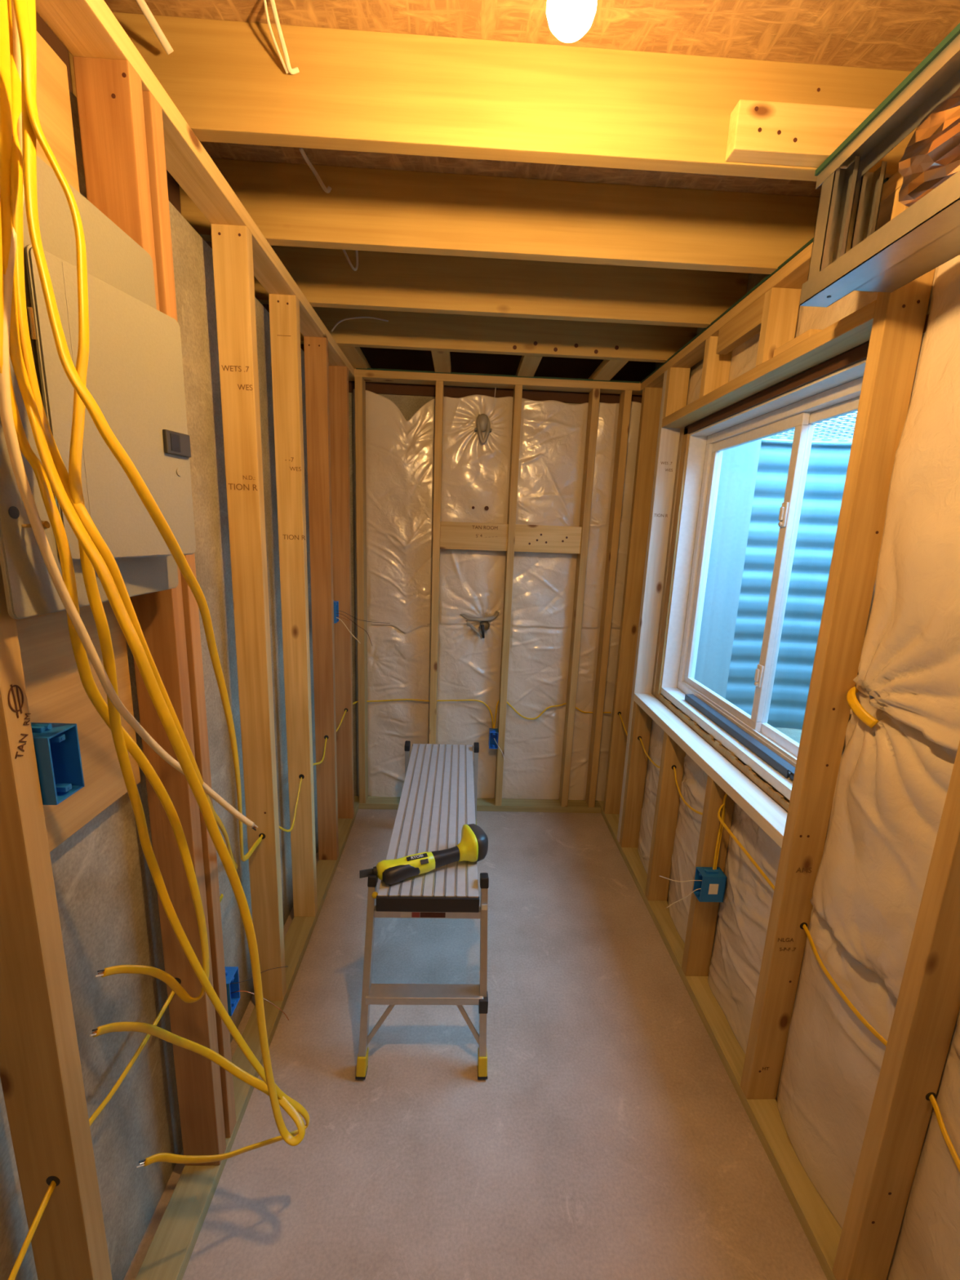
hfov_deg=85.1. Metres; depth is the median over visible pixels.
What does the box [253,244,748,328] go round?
joist
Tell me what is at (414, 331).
joist
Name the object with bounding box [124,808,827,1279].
floor
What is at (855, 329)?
window header
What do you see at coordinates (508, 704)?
cable
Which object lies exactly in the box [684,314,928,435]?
trim
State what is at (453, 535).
board
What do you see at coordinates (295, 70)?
cable
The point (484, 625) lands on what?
pipe fitting
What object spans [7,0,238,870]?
cable
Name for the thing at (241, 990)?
loose wire
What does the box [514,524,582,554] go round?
board
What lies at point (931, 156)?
duct
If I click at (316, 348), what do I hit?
stud
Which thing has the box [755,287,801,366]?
stud
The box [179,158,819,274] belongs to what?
joist
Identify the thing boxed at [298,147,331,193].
cable
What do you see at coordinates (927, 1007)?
stud
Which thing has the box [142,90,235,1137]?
stud
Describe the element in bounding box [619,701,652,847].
stud
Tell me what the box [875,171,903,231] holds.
stud
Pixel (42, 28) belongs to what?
trim
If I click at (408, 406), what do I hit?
wall
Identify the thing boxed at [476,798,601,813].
plate
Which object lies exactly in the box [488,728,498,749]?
electrical box
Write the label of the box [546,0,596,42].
bulb
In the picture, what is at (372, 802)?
plate
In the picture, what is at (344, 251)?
cable
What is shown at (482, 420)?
vent
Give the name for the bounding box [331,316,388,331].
cable
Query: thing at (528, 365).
block
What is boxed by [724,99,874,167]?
block
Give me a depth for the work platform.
1.65 m
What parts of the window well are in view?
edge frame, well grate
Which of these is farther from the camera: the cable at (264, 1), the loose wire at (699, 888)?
the loose wire at (699, 888)
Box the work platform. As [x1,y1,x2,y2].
[355,740,488,1079]
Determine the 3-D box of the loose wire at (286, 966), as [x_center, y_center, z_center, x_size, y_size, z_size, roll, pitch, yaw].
[-0.606,0.908,1.415,0.164,0.008,0.008,-4,13,-26]
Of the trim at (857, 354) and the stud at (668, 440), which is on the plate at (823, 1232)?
the stud at (668, 440)
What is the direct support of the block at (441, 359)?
on the plate at (369, 375)
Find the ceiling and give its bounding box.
[103,0,959,197]
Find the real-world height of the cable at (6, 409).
1.231 m
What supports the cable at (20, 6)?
hanging from the box at (135, 375)
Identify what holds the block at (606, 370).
on the plate at (369, 375)
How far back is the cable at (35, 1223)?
0.91 m
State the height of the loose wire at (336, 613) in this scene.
0.147 m
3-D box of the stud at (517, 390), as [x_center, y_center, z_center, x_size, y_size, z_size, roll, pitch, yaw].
[0.153,-0.160,2.941,0.038,2.344,0.089,2,12,-2]
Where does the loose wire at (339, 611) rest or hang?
attached to the electrical box at (335, 602)
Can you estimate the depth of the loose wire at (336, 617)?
2.39 m
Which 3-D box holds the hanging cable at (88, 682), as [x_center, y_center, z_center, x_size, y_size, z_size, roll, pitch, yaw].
[-0.584,-0.015,0.783,0.134,1.591,0.285,2,12,-2]
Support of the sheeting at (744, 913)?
attached to the stud at (900, 316)
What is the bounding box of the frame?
[799,22,959,306]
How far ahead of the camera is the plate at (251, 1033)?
1.67 m
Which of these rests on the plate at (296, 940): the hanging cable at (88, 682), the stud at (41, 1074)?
the stud at (41, 1074)
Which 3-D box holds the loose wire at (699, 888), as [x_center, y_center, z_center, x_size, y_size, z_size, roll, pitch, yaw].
[0.735,0.919,1.859,0.136,0.089,0.011,2,12,1]
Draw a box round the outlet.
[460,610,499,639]
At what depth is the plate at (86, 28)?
1.08 m
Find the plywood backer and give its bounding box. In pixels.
[15,31,140,852]
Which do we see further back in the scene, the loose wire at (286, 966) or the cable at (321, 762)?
the cable at (321, 762)
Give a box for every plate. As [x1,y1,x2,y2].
[35,0,355,381]
[134,1158,227,1279]
[224,1075,253,1153]
[241,1005,262,1065]
[263,795,359,1048]
[354,368,640,395]
[359,795,400,809]
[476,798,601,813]
[598,800,842,1279]
[635,237,813,395]
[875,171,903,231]
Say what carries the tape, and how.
attached to the sheeting at (400, 451)
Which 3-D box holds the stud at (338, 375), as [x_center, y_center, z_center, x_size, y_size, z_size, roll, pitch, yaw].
[-0.716,-0.147,2.716,0.089,2.344,0.039,2,12,-2]
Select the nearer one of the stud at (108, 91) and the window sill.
the stud at (108, 91)
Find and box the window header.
[661,299,876,428]
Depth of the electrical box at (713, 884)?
1.83 m
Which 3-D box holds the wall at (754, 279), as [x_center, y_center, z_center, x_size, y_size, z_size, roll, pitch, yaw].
[1.053,0.357,0.185,0.140,2.604,6.150,2,12,-2]
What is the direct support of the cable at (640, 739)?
attached to the stud at (668, 440)
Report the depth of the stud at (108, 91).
1.08 m
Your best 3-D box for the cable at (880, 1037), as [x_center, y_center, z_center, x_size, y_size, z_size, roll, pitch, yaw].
[0.866,0.838,1.256,0.061,0.302,1.221,1,12,-3]
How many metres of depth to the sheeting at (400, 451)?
2.96 m
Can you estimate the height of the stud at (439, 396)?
2.344 m
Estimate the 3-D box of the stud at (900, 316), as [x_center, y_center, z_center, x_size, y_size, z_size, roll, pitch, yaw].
[0.874,0.206,1.322,0.089,2.344,0.039,2,12,-2]
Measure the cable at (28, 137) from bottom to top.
1.599 m
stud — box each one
[0,562,112,1279]
[72,56,226,1165]
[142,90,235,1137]
[210,223,286,1000]
[268,293,317,916]
[303,336,338,860]
[328,365,354,818]
[354,377,368,803]
[429,380,444,744]
[494,384,522,805]
[559,388,599,807]
[585,390,632,807]
[603,386,662,813]
[617,369,680,842]
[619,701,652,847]
[644,731,685,900]
[662,367,690,418]
[681,775,734,976]
[699,336,732,398]
[740,186,935,1098]
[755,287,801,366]
[832,741,959,1279]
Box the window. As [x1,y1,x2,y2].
[677,376,863,767]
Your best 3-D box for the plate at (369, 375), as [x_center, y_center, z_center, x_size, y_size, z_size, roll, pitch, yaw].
[0.095,-1.330,2.691,1.457,0.042,0.093,2,12,-2]
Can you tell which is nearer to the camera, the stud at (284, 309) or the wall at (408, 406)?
the stud at (284, 309)
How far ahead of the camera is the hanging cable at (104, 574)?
0.73 m
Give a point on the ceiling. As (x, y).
(882, 34)
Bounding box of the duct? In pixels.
[897,86,959,206]
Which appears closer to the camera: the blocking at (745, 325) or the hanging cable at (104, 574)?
the hanging cable at (104, 574)
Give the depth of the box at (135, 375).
0.76 m
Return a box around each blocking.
[715,293,765,354]
[773,328,822,356]
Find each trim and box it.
[35,11,304,351]
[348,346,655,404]
[654,428,826,839]
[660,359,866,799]
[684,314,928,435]
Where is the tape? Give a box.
[372,621,426,625]
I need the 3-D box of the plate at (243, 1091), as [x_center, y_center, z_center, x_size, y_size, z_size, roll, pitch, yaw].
[-0.694,1.335,1.462,0.075,0.038,0.198,2,12,-2]
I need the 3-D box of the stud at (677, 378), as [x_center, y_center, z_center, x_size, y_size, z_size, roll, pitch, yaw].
[0.876,-1.098,2.333,0.089,0.206,0.038,2,12,-2]
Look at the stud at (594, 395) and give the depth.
2.90 m
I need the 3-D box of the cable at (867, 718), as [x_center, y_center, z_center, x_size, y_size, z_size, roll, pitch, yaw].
[0.899,0.157,1.241,0.039,0.074,0.113,4,12,10]
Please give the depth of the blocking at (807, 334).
1.47 m
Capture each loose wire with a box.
[230,990,288,1020]
[231,965,288,983]
[336,613,372,645]
[336,617,359,643]
[338,610,390,623]
[659,875,702,882]
[666,888,701,908]
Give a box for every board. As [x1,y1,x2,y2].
[440,521,508,551]
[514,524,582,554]
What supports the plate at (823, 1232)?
on the floor
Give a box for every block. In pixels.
[338,346,371,368]
[431,351,451,373]
[515,355,542,377]
[588,360,628,380]
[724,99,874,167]
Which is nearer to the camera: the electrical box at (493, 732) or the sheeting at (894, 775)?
the sheeting at (894, 775)
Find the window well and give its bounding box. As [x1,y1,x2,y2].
[693,411,857,743]
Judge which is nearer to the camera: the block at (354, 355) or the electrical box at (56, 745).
the electrical box at (56, 745)
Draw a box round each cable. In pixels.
[0,0,257,830]
[0,0,305,1146]
[0,192,209,1003]
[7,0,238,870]
[8,893,223,1279]
[12,0,309,1168]
[21,0,262,861]
[135,0,173,54]
[260,700,358,839]
[263,0,288,73]
[270,0,299,74]
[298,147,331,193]
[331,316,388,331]
[342,249,358,271]
[367,698,493,728]
[493,700,611,728]
[618,713,727,870]
[715,804,959,1173]
[846,686,879,728]
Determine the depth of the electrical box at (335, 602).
2.37 m
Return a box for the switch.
[420,858,428,864]
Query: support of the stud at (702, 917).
on the plate at (823, 1232)
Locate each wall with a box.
[0,89,318,1279]
[348,362,656,795]
[654,273,869,900]
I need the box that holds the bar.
[684,693,795,781]
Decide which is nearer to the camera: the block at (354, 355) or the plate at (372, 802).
the block at (354, 355)
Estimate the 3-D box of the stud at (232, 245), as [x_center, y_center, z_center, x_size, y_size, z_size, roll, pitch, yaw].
[-0.680,0.093,1.578,0.089,2.344,0.039,2,12,-2]
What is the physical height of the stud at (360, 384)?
2.344 m
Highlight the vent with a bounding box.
[474,413,492,444]
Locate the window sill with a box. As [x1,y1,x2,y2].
[633,693,787,848]
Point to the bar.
(775, 761)
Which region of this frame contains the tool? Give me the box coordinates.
[359,823,488,884]
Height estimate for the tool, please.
0.100 m
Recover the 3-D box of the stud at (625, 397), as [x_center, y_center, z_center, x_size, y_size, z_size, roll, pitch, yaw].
[0.717,-0.143,2.962,0.038,2.344,0.089,2,12,-2]
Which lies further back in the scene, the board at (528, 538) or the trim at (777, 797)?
the board at (528, 538)
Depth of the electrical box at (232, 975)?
1.39 m
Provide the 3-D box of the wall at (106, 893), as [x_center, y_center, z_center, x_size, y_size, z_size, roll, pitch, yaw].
[-0.792,0.434,0.066,0.150,2.365,6.000,2,12,-2]
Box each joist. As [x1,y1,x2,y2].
[68,12,917,181]
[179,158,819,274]
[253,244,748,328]
[300,306,697,362]
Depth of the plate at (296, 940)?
2.11 m
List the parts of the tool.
blade, name plate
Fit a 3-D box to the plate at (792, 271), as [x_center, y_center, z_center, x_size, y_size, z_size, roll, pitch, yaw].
[0.863,-1.159,2.018,0.139,0.042,1.510,2,12,-2]
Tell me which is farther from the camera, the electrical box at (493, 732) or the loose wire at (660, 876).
the electrical box at (493, 732)
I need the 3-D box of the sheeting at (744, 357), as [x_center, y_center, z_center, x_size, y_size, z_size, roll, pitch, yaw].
[0.931,-0.948,1.731,0.035,0.176,1.320,2,12,-2]
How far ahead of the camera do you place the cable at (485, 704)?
3.06 m
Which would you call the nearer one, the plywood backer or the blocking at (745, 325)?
the plywood backer
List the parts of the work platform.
leg, leg, rail, leg, leg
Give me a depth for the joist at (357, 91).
1.06 m
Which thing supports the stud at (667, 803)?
on the plate at (823, 1232)
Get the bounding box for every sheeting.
[352,388,641,800]
[619,405,684,808]
[637,719,781,1053]
[686,290,878,405]
[776,254,959,1279]
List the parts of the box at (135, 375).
door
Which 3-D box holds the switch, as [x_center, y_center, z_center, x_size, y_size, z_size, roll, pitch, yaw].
[-0.178,0.709,1.673,0.026,0.012,0.011,-3,13,-23]
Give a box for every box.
[0,155,195,619]
[31,722,84,804]
[224,966,239,1016]
[333,600,338,622]
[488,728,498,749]
[693,866,727,902]
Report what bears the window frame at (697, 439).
attached to the wall at (754, 279)
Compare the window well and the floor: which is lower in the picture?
the floor
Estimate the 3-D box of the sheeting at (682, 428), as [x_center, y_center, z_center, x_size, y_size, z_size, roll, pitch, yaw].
[0.868,-0.074,2.783,0.044,2.300,0.441,2,12,-2]
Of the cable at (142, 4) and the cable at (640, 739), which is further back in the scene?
the cable at (640, 739)
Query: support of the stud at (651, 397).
on the plate at (823, 1232)

